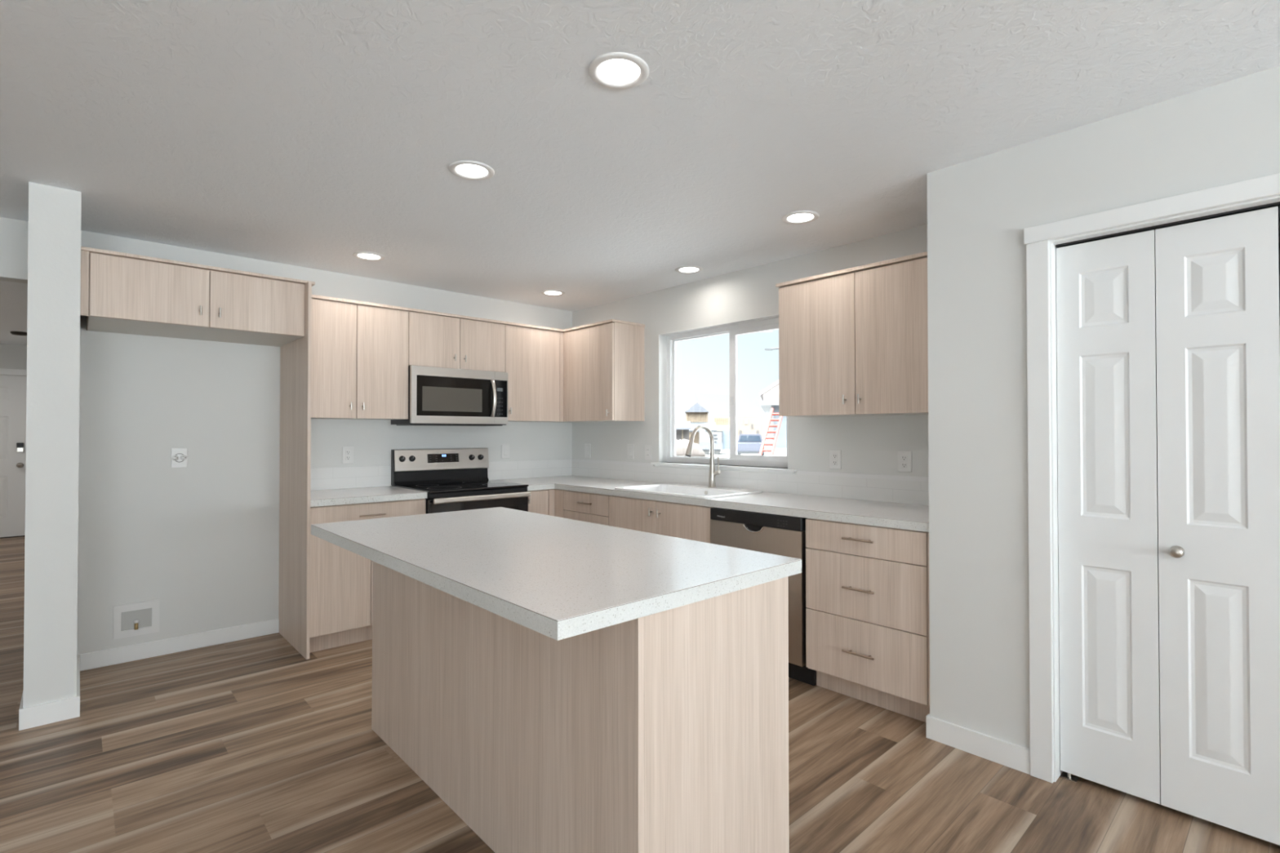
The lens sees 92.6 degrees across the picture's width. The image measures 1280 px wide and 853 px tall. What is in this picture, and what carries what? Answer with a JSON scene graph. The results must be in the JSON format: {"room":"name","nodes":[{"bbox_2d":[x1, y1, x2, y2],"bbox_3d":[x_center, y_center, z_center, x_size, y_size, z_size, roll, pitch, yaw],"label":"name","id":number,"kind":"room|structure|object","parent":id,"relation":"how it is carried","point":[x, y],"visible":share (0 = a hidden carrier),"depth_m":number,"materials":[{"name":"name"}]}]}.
{"room":"kitchen","nodes":[
{"label":"kitchen","id":0,"kind":"room"},
{"bbox_2d":[0,343,26,376],"bbox_3d":[-8.309,0.175,7.316,2.340,2.419,0.120,1,-1,-43],"label":"wall","id":1,"kind":"structure","parent":0,"point":[11,356],"depth_m":7.66,"materials":[{"name":"white paint"}]},
{"bbox_2d":[0,374,26,537],"bbox_3d":[-8.098,0.365,7.439,0.914,2.018,0.110,1,-1,-43],"label":"door","id":2,"kind":"structure","parent":1,"relation":"in","point":[12,388],"depth_m":7.67,"materials":[{"name":"white paint"}]},
{"bbox_2d":[0,368,26,375],"bbox_3d":[-8.085,0.332,7.426,1.080,2.108,0.018,1,-1,-43],"label":"door frame","id":3,"kind":"structure","parent":1,"relation":"attached to","point":[2,371],"depth_m":7.65,"materials":[{"name":"white paint"}]},
{"bbox_2d":[22,182,81,707],"bbox_3d":[-2.896,0.125,3.027,0.173,2.419,0.722,1,-1,-43],"label":"wall partition","id":4,"kind":"structure","parent":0,"point":[54,236],"depth_m":2.76,"materials":[{"name":"white paint"}]},
{"bbox_2d":[18,654,79,730],"bbox_3d":[-2.892,1.288,3.010,0.197,0.092,0.734,1,-1,-43],"label":"baseboard","id":5,"kind":"structure","parent":4,"relation":"attached to","point":[31,717],"depth_m":2.75,"materials":[{"name":"white paint"}]},
{"bbox_2d":[0,217,572,654],"bbox_3d":[-3.407,0.127,3.126,7.740,2.419,0.115,1,-1,-43],"label":"wall","id":6,"kind":"structure","parent":0,"point":[201,539],"depth_m":3.71,"materials":[{"name":"white paint"}]},
{"bbox_2d":[113,599,159,639],"bbox_3d":[-2.881,1.105,3.502,0.204,0.186,0.026,1,-1,-43],"label":"water supply box","id":7,"kind":"object","parent":6,"relation":"attached to","point":[131,620],"visible":1,"depth_m":3.50,"materials":[{"name":"white plastic"}]},
{"bbox_2d":[79,618,279,671],"bbox_3d":[-2.711,1.296,3.667,0.959,0.092,0.012,1,-1,-43],"label":"baseboard","id":8,"kind":"structure","parent":6,"relation":"attached to","point":[108,657],"depth_m":3.62,"materials":[{"name":"white paint"}]},
{"bbox_2d":[171,448,187,467],"bbox_3d":[-2.748,0.187,3.648,0.078,0.118,0.008,1,-1,-43],"label":"wall outlet","id":9,"kind":"object","parent":6,"relation":"attached to","point":[179,455],"visible":1,"depth_m":3.65,"materials":[{"name":"white plastic"}]},
{"bbox_2d":[172,455,178,460],"bbox_3d":[-2.760,0.187,3.633,0.033,0.033,0.003,1,-1,-43],"label":"receptacle","id":10,"kind":"object","parent":9,"relation":"attached to","point":[174,457],"depth_m":3.63,"materials":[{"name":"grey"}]},
{"bbox_2d":[180,455,186,460],"bbox_3d":[-2.731,0.187,3.659,0.033,0.033,0.003,1,-1,-43],"label":"receptacle","id":11,"kind":"object","parent":9,"relation":"attached to","point":[182,457],"depth_m":3.66,"materials":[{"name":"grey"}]},
{"bbox_2d":[80,246,315,346],"bbox_3d":[-2.491,-0.691,3.478,1.021,0.327,0.622,1,-1,-43],"label":"upper cabinet","id":12,"kind":"object","parent":6,"relation":"attached to","point":[123,293],"visible":0.96,"depth_m":3.24,"materials":[{"name":"laminate"}]},
{"bbox_2d":[342,446,353,463],"bbox_3d":[-2.049,0.201,4.291,0.076,0.118,0.008,1,-1,-43],"label":"wall outlet","id":13,"kind":"object","parent":6,"relation":"attached to","point":[347,451],"visible":1,"depth_m":4.29,"materials":[{"name":"white plastic"}]},
{"bbox_2d":[345,455,351,460],"bbox_3d":[-2.047,0.221,4.289,0.033,0.029,0.003,1,-1,-43],"label":"receptacle","id":14,"kind":"object","parent":13,"relation":"attached to","point":[347,457],"depth_m":4.29,"materials":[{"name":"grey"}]},
{"bbox_2d":[345,450,351,454],"bbox_3d":[-2.047,0.181,4.289,0.033,0.029,0.003,1,-1,-43],"label":"receptacle","id":15,"kind":"object","parent":13,"relation":"attached to","point":[347,452],"depth_m":4.29,"materials":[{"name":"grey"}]},
{"bbox_2d":[310,465,391,490],"bbox_3d":[-2.088,0.358,4.253,0.702,0.152,0.008,1,-1,-43],"label":"backsplash","id":16,"kind":"structure","parent":6,"relation":"attached to","point":[357,477],"depth_m":4.29,"materials":[{"name":"white tile"}]},
{"bbox_2d":[311,297,408,419],"bbox_3d":[-1.969,-0.430,4.130,0.698,0.754,0.363,1,-1,-43],"label":"upper cabinet","id":17,"kind":"object","parent":6,"relation":"attached to","point":[359,353],"visible":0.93,"depth_m":4.03,"materials":[{"name":"laminate"}]},
{"bbox_2d":[407,311,505,372],"bbox_3d":[-1.432,-0.613,4.627,0.760,0.378,0.363,1,-1,-43],"label":"upper cabinet","id":18,"kind":"object","parent":6,"relation":"attached to","point":[433,340],"visible":0.92,"depth_m":4.49,"materials":[{"name":"laminate"}]},
{"bbox_2d":[391,364,507,426],"bbox_3d":[-1.410,-0.213,4.598,0.756,0.412,0.429,1,-1,-43],"label":"microwave","id":19,"kind":"object","parent":18,"relation":"attached to","point":[437,396],"visible":0.98,"depth_m":4.45,"materials":[{"name":"silver metal"}]},
{"bbox_2d":[501,444,509,458],"bbox_3d":[-1.128,0.210,5.136,0.076,0.118,0.011,1,-1,-43],"label":"light switch","id":20,"kind":"object","parent":6,"relation":"attached to","point":[504,448],"visible":1,"depth_m":5.13,"materials":[{"name":"white plastic"}]},
{"bbox_2d":[487,458,572,479],"bbox_3d":[-0.948,0.369,5.302,0.874,0.152,0.008,1,-1,-43],"label":"backsplash","id":21,"kind":"structure","parent":6,"relation":"attached to","point":[497,470],"depth_m":5.28,"materials":[{"name":"white tile"}]},
{"bbox_2d":[504,324,563,422],"bbox_3d":[-0.949,-0.420,5.069,0.552,0.754,0.363,1,-1,-43],"label":"upper cabinet","id":22,"kind":"object","parent":6,"relation":"attached to","point":[534,357],"visible":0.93,"depth_m":4.95,"materials":[{"name":"laminate"}]},
{"bbox_2d":[0,0,1279,345],"bbox_3d":[-2.337,-1.172,1.873,8.000,0.150,16.400,1,-1,-43],"label":"ceiling","id":23,"kind":"structure","parent":0,"point":[312,134],"depth_m":2.16,"materials":[{"name":"white paint"}]},
{"bbox_2d":[9,331,26,335],"bbox_3d":[-6.851,-1.024,6.756,0.150,0.034,0.150,1,-1,-43],"label":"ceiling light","id":24,"kind":"object","parent":23,"relation":"attached to","point":[15,333],"visible":0.87,"depth_m":6.71,"materials":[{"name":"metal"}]},
{"bbox_2d":[352,251,385,261],"bbox_3d":[-1.708,-1.072,3.855,0.188,0.007,0.188,1,-1,-43],"label":"recessed light","id":25,"kind":"object","parent":23,"relation":"in","point":[366,255],"visible":1,"depth_m":3.85,"materials":[{"name":"white plastic"}]},
{"bbox_2d":[448,160,494,180],"bbox_3d":[-0.715,-1.087,2.600,0.188,0.007,0.188,1,-1,-43],"label":"recessed light","id":26,"kind":"object","parent":23,"relation":"in","point":[465,169],"visible":1,"depth_m":2.60,"materials":[{"name":"white plastic"}]},
{"bbox_2d":[541,289,564,296],"bbox_3d":[-0.692,-1.061,4.863,0.188,0.007,0.188,1,-1,-43],"label":"recessed light","id":27,"kind":"object","parent":23,"relation":"in","point":[548,292],"visible":1,"depth_m":4.85,"materials":[{"name":"white plastic"}]},
{"bbox_2d":[587,52,648,88],"bbox_3d":[-0.066,-1.095,1.888,0.188,0.007,0.188,1,-1,-43],"label":"recessed light","id":28,"kind":"object","parent":23,"relation":"in","point":[615,70],"visible":1,"depth_m":1.88,"materials":[{"name":"white plastic"}]},
{"bbox_2d":[675,265,702,273],"bbox_3d":[0.334,-1.069,4.174,0.188,0.007,0.188,1,-1,-43],"label":"recessed light","id":29,"kind":"object","parent":23,"relation":"in","point":[688,268],"visible":1,"depth_m":4.16,"materials":[{"name":"white plastic"}]},
{"bbox_2d":[782,210,819,224],"bbox_3d":[0.831,-1.081,3.167,0.188,0.007,0.188,1,-1,-43],"label":"recessed light","id":30,"kind":"object","parent":23,"relation":"in","point":[798,217],"visible":1,"depth_m":3.16,"materials":[{"name":"white plastic"}]},
{"bbox_2d":[0,536,1279,852],"bbox_3d":[-2.336,1.321,1.846,7.800,0.001,16.200,1,-1,-43],"label":"floor","id":31,"kind":"structure","parent":0,"point":[254,744],"depth_m":2.28,"materials":[{"name":"brown wood"}]},
{"bbox_2d":[0,535,25,538],"bbox_3d":[-8.132,1.381,7.465,0.914,0.011,0.120,1,-1,-43],"label":"threshold","id":32,"kind":"object","parent":31,"relation":"on","point":[19,535],"depth_m":7.64,"materials":[{"name":"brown metal"}]},
{"bbox_2d":[278,281,311,659],"bbox_3d":[-2.133,0.253,3.771,0.018,2.178,0.658,1,-1,-43],"label":"end panel","id":33,"kind":"object","parent":31,"relation":"on","point":[295,467],"visible":0.76,"depth_m":3.70,"materials":[{"name":"laminate"}]},
{"bbox_2d":[309,498,426,653],"bbox_3d":[-1.867,0.909,4.006,0.699,0.872,0.660,1,-1,-43],"label":"base cabinet","id":34,"kind":"object","parent":31,"relation":"on","point":[341,579],"visible":0.41,"depth_m":3.69,"materials":[{"name":"laminate"}]},
{"bbox_2d":[310,485,426,506],"bbox_3d":[-1.873,0.452,4.018,0.700,0.042,0.643,1,-1,-43],"label":"countertop","id":35,"kind":"structure","parent":34,"relation":"on","point":[375,494],"depth_m":3.88,"materials":[{"name":"white stone"}]},
{"bbox_2d":[391,448,530,514],"bbox_3d":[-1.305,0.759,4.478,0.760,1.181,0.714,1,-1,-43],"label":"range","id":36,"kind":"object","parent":31,"relation":"on","point":[453,479],"visible":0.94,"depth_m":4.50,"materials":[{"name":"black metal"}]},
{"bbox_2d":[395,480,528,493],"bbox_3d":[-1.300,0.436,4.476,0.760,0.016,0.590,1,-1,-43],"label":"cooktop","id":37,"kind":"object","parent":36,"relation":"in","point":[431,486],"depth_m":4.41,"materials":[{"name":"black ceramic"}]},
{"bbox_2d":[527,488,554,515],"bbox_3d":[-0.919,0.918,4.881,0.350,0.872,0.658,1,-1,-43],"label":"base cabinet","id":38,"kind":"object","parent":31,"relation":"on","point":[540,501],"visible":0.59,"depth_m":4.64,"materials":[{"name":"laminate"}]},
{"bbox_2d":[371,560,789,852],"bbox_3d":[-0.367,0.889,2.260,0.609,0.872,1.736,1,-1,-43],"label":"base cabinet","id":39,"kind":"object","parent":31,"relation":"on","point":[666,731],"visible":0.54,"depth_m":1.70,"materials":[{"name":"laminate"}]},
{"bbox_2d":[311,506,801,640],"bbox_3d":[-0.449,0.431,2.230,0.903,0.042,1.807,1,-1,-43],"label":"countertop","id":40,"kind":"structure","parent":39,"relation":"on","point":[557,578],"depth_m":1.82,"materials":[{"name":"white stone"}]},
{"bbox_2d":[554,488,608,525],"bbox_3d":[-0.247,0.916,4.704,0.660,0.872,0.737,1,-1,-43],"label":"base cabinet","id":41,"kind":"object","parent":31,"relation":"on","point":[593,508],"visible":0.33,"depth_m":4.46,"materials":[{"name":"laminate"}]},
{"bbox_2d":[608,495,713,542],"bbox_3d":[0.319,0.909,4.091,0.658,0.872,0.930,1,-1,-43],"label":"base cabinet","id":42,"kind":"object","parent":31,"relation":"on","point":[683,521],"visible":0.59,"depth_m":3.85,"materials":[{"name":"laminate"}]},
{"bbox_2d":[490,475,928,532],"bbox_3d":[0.223,0.451,4.035,0.880,0.042,3.457,1,-1,-43],"label":"countertop","id":43,"kind":"structure","parent":42,"relation":"on","point":[877,513],"depth_m":3.38,"materials":[{"name":"white stone"}]},
{"bbox_2d":[614,483,762,498],"bbox_3d":[0.309,0.517,4.085,0.563,0.198,0.850,1,-1,-43],"label":"sink","id":44,"kind":"object","parent":43,"relation":"in","point":[670,489],"visible":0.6,"depth_m":4.20,"materials":[{"name":"white ceramic"}]},
{"bbox_2d":[685,425,720,487],"bbox_3d":[0.433,0.204,4.157,0.276,0.430,0.105,1,-1,-43],"label":"faucet","id":45,"kind":"object","parent":43,"relation":"on","point":[712,477],"visible":1,"depth_m":4.22,"materials":[{"name":"silver metal"}]},
{"bbox_2d":[710,507,815,685],"bbox_3d":[0.842,0.901,3.517,0.626,0.870,0.618,1,-1,-43],"label":"dishwasher","id":46,"kind":"object","parent":31,"relation":"on","point":[773,534],"visible":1,"depth_m":3.18,"materials":[{"name":"silver metal"}]},
{"bbox_2d":[805,518,929,722],"bbox_3d":[1.265,0.897,3.061,0.660,0.872,0.621,1,-1,-43],"label":"base cabinet","id":47,"kind":"object","parent":31,"relation":"on","point":[868,599],"visible":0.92,"depth_m":2.85,"materials":[{"name":"laminate"}]},
{"bbox_2d":[572,208,1279,476],"bbox_3d":[2.678,0.112,2.125,0.140,2.419,9.600,1,-1,-43],"label":"wall","id":48,"kind":"structure","parent":0,"point":[867,444],"depth_m":4.02,"materials":[{"name":"white paint"}]},
{"bbox_2d":[558,322,644,422],"bbox_3d":[-0.428,-0.419,5.134,0.363,0.756,0.973,1,-1,-43],"label":"upper cabinet","id":49,"kind":"object","parent":48,"relation":"attached to","point":[603,365],"visible":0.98,"depth_m":4.83,"materials":[{"name":"laminate"}]},
{"bbox_2d":[311,294,644,332],"bbox_3d":[-1.154,-0.813,4.464,2.345,0.018,0.983,1,-1,-43],"label":"board","id":50,"kind":"object","parent":49,"relation":"on","point":[313,296],"visible":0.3,"depth_m":4.54,"materials":[{"name":"laminate"}]},
{"bbox_2d":[572,458,653,466],"bbox_3d":[-0.259,0.304,5.206,0.008,0.024,1.084,1,-1,-43],"label":"backsplash","id":51,"kind":"structure","parent":48,"relation":"attached to","point":[573,460],"depth_m":5.16,"materials":[{"name":"white tile"}]},
{"bbox_2d":[626,444,634,458],"bbox_3d":[-0.080,0.205,5.009,0.011,0.122,0.082,1,-1,-43],"label":"light switch","id":52,"kind":"object","parent":48,"relation":"attached to","point":[630,447],"visible":1,"depth_m":5.00,"materials":[{"name":"white plastic"}]},
{"bbox_2d":[644,444,651,460],"bbox_3d":[0.064,0.207,4.855,0.009,0.122,0.080,1,-1,-43],"label":"wall outlet","id":53,"kind":"object","parent":48,"relation":"attached to","point":[647,447],"visible":1,"depth_m":4.85,"materials":[{"name":"white plastic"}]},
{"bbox_2d":[646,448,648,457],"bbox_3d":[0.062,0.207,4.853,0.003,0.068,0.034,1,-1,-43],"label":"receptacle","id":54,"kind":"object","parent":53,"relation":"attached to","point":[647,449],"depth_m":4.85,"materials":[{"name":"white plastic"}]},
{"bbox_2d":[658,314,788,468],"bbox_3d":[0.602,-0.225,4.393,0.150,1.000,1.183,1,-1,-43],"label":"window","id":55,"kind":"structure","parent":48,"relation":"in","point":[735,459],"depth_m":4.54,"materials":[{"name":"white plastic"}]},
{"bbox_2d":[650,462,797,471],"bbox_3d":[0.571,0.283,4.349,0.124,0.017,1.300,1,-1,-43],"label":"window sill","id":56,"kind":"structure","parent":48,"relation":"attached to","point":[752,468],"depth_m":4.19,"materials":[{"name":"white paint"}]},
{"bbox_2d":[654,464,794,474],"bbox_3d":[0.547,0.299,4.327,0.012,0.014,1.260,1,-1,-43],"label":"trim","id":57,"kind":"structure","parent":48,"relation":"attached to","point":[688,467],"depth_m":4.22,"materials":[{"name":"white paint"}]},
{"bbox_2d":[571,462,928,505],"bbox_3d":[0.545,0.370,4.332,0.008,0.127,3.458,1,-1,-43],"label":"backsplash","id":58,"kind":"structure","parent":48,"relation":"attached to","point":[901,491],"depth_m":3.94,"materials":[{"name":"white tile"}]},
{"bbox_2d":[829,449,841,469],"bbox_3d":[1.167,0.197,3.656,0.008,0.115,0.076,1,-1,-43],"label":"wall outlet","id":59,"kind":"object","parent":48,"relation":"attached to","point":[835,463],"visible":1,"depth_m":3.65,"materials":[{"name":"white plastic"}]},
{"bbox_2d":[832,460,837,465],"bbox_3d":[1.165,0.216,3.654,0.003,0.029,0.033,1,-1,-43],"label":"receptacle","id":60,"kind":"object","parent":59,"relation":"attached to","point":[834,462],"depth_m":3.65,"materials":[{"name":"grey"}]},
{"bbox_2d":[832,453,837,458],"bbox_3d":[1.165,0.177,3.655,0.003,0.029,0.033,1,-1,-43],"label":"receptacle","id":61,"kind":"object","parent":59,"relation":"attached to","point":[834,455],"depth_m":3.65,"materials":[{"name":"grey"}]},
{"bbox_2d":[778,257,928,417],"bbox_3d":[1.251,-0.441,3.309,0.363,0.754,0.981,1,-1,-43],"label":"upper cabinet","id":62,"kind":"object","parent":48,"relation":"attached to","point":[855,344],"visible":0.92,"depth_m":3.22,"materials":[{"name":"laminate"}]},
{"bbox_2d":[775,251,927,288],"bbox_3d":[1.255,-0.827,3.324,0.344,0.018,0.992,1,-1,-43],"label":"board","id":63,"kind":"object","parent":62,"relation":"on","point":[922,255],"visible":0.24,"depth_m":3.21,"materials":[{"name":"laminate"}]},
{"bbox_2d":[796,470,928,481],"bbox_3d":[1.352,0.284,3.455,0.008,0.024,1.072,1,-1,-43],"label":"backsplash","id":64,"kind":"structure","parent":48,"relation":"attached to","point":[798,472],"depth_m":3.51,"materials":[{"name":"white"}]},
{"bbox_2d":[897,451,911,471],"bbox_3d":[1.449,0.192,3.350,0.008,0.113,0.076,1,-1,-43],"label":"wall outlet","id":65,"kind":"object","parent":48,"relation":"attached to","point":[904,458],"visible":1,"depth_m":3.35,"materials":[{"name":"white plastic"}]},
{"bbox_2d":[901,455,906,461],"bbox_3d":[1.447,0.173,3.348,0.003,0.029,0.033,1,-1,-43],"label":"receptacle","id":66,"kind":"object","parent":65,"relation":"attached to","point":[904,458],"depth_m":3.35,"materials":[{"name":"grey plastic"}]},
{"bbox_2d":[901,462,907,467],"bbox_3d":[1.447,0.212,3.348,0.003,0.029,0.033,1,-1,-43],"label":"receptacle","id":67,"kind":"object","parent":65,"relation":"attached to","point":[903,464],"depth_m":3.35,"materials":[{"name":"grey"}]},
{"bbox_2d":[927,65,1279,749],"bbox_3d":[3.359,0.093,0.401,0.115,2.419,6.142,1,-1,-43],"label":"wall","id":68,"kind":"structure","parent":0,"point":[980,209],"depth_m":2.42,"materials":[{"name":"white paint"}]},
{"bbox_2d":[925,713,1030,774],"bbox_3d":[1.364,1.280,2.478,0.032,0.092,0.388,1,-1,-43],"label":"baseboard","id":69,"kind":"structure","parent":68,"relation":"attached to","point":[1001,752],"depth_m":2.46,"materials":[{"name":"white paint"}]},
{"bbox_2d":[1023,173,1279,782],"bbox_3d":[1.982,0.277,1.878,0.139,2.085,1.362,1,-1,-43],"label":"door frame","id":70,"kind":"structure","parent":68,"relation":"attached to","point":[1037,254],"depth_m":2.29,"materials":[{"name":"white paint"}]},
{"bbox_2d":[1055,201,1279,248],"bbox_3d":[1.999,-0.694,1.913,0.050,0.006,1.175,1,-1,-43],"label":"door track","id":71,"kind":"object","parent":68,"relation":"attached to","point":[1274,204],"visible":0.78,"depth_m":2.08,"materials":[{"name":"black metal"}]},
{"bbox_2d":[1056,206,1279,845],"bbox_3d":[1.787,0.319,2.107,0.072,2.006,0.587,1,-1,-43],"label":"door","id":72,"kind":"structure","parent":68,"relation":"in","point":[1168,338],"depth_m":2.08,"materials":[{"name":"white paint"}]},
{"label":"outside","id":73,"kind":"structure","parent":0,"visible":0},
{"bbox_2d":[705,435,771,457],"bbox_3d":[48.936,3.901,173.474,299.700,0.200,420.000,1,-1,-43],"label":"ground","id":74,"kind":"structure","parent":73,"point":[724,453],"depth_m":57.51,"materials":[{"name":"grey"}]},
{"bbox_2d":[675,406,690,439],"bbox_3d":[3.526,0.030,59.393,2.605,5.054,9.200,0,-1,3],"label":"house","id":75,"kind":"structure","parent":74,"relation":"on","point":[682,427],"depth_m":55.97,"materials":[{"name":"grey"}]},
{"bbox_2d":[675,439,706,457],"bbox_3d":[3.207,1.715,48.982,4.026,1.453,2.393,0,-1,-5],"label":"heap","id":76,"kind":"object","parent":74,"relation":"on","point":[682,445],"visible":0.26,"depth_m":48.18,"materials":[{"name":"grey"}]},
{"bbox_2d":[684,403,716,444],"bbox_3d":[7.463,-0.051,76.534,3.780,5.592,16.100,0,-1,5],"label":"house","id":77,"kind":"structure","parent":74,"relation":"on","point":[696,415],"depth_m":74.77,"materials":[{"name":"brown"}]},
{"bbox_2d":[699,430,729,454],"bbox_3d":[6.847,1.424,55.934,2.756,2.186,4.050,0,-1,7],"label":"trailer","id":78,"kind":"object","parent":74,"relation":"on","point":[722,438],"visible":0.73,"depth_m":54.06,"materials":[{"name":"grey"}]},
{"bbox_2d":[710,416,729,431],"bbox_3d":[15.170,0.713,114.487,9.375,4.898,8.704,1,-1,-43],"label":"house","id":79,"kind":"structure","parent":74,"relation":"on","point":[722,423],"depth_m":109.99,"materials":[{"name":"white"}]},
{"bbox_2d":[737,416,762,439],"bbox_3d":[16.747,0.773,92.888,3.525,4.299,10.080,0,-1,10],"label":"house","id":80,"kind":"structure","parent":74,"relation":"on","point":[746,424],"depth_m":88.01,"materials":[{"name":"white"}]},
{"bbox_2d":[737,434,764,455],"bbox_3d":[8.211,1.481,45.535,1.960,1.840,5.420,0,-1,10],"label":"pickup truck","id":81,"kind":"object","parent":74,"relation":"on","point":[746,443],"visible":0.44,"depth_m":43.13,"materials":[{"name":"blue metal"}]},
{"bbox_2d":[758,408,782,455],"bbox_3d":[4.670,0.730,22.293,0.503,2.908,2.711,0,-1,29],"label":"ladder","id":82,"kind":"object","parent":74,"relation":"on","point":[780,420],"visible":0.54,"depth_m":22.63,"materials":[{"name":"red"}]},
{"bbox_2d":[764,347,778,351],"bbox_3d":[7.920,-1.185,36.121,1.070,6.964,0.300,0,-1,13],"label":"street lamp","id":83,"kind":"object","parent":74,"relation":"on","point":[773,348],"visible":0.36,"depth_m":36.09,"materials":[{"name":"grey metal"}]},
{"bbox_2d":[760,380,786,456],"bbox_3d":[6.882,0.036,27.799,2.558,4.337,8.950,0,-1,13],"label":"house","id":84,"kind":"structure","parent":74,"relation":"on","point":[770,395],"depth_m":23.98,"materials":[{"name":"grey"}]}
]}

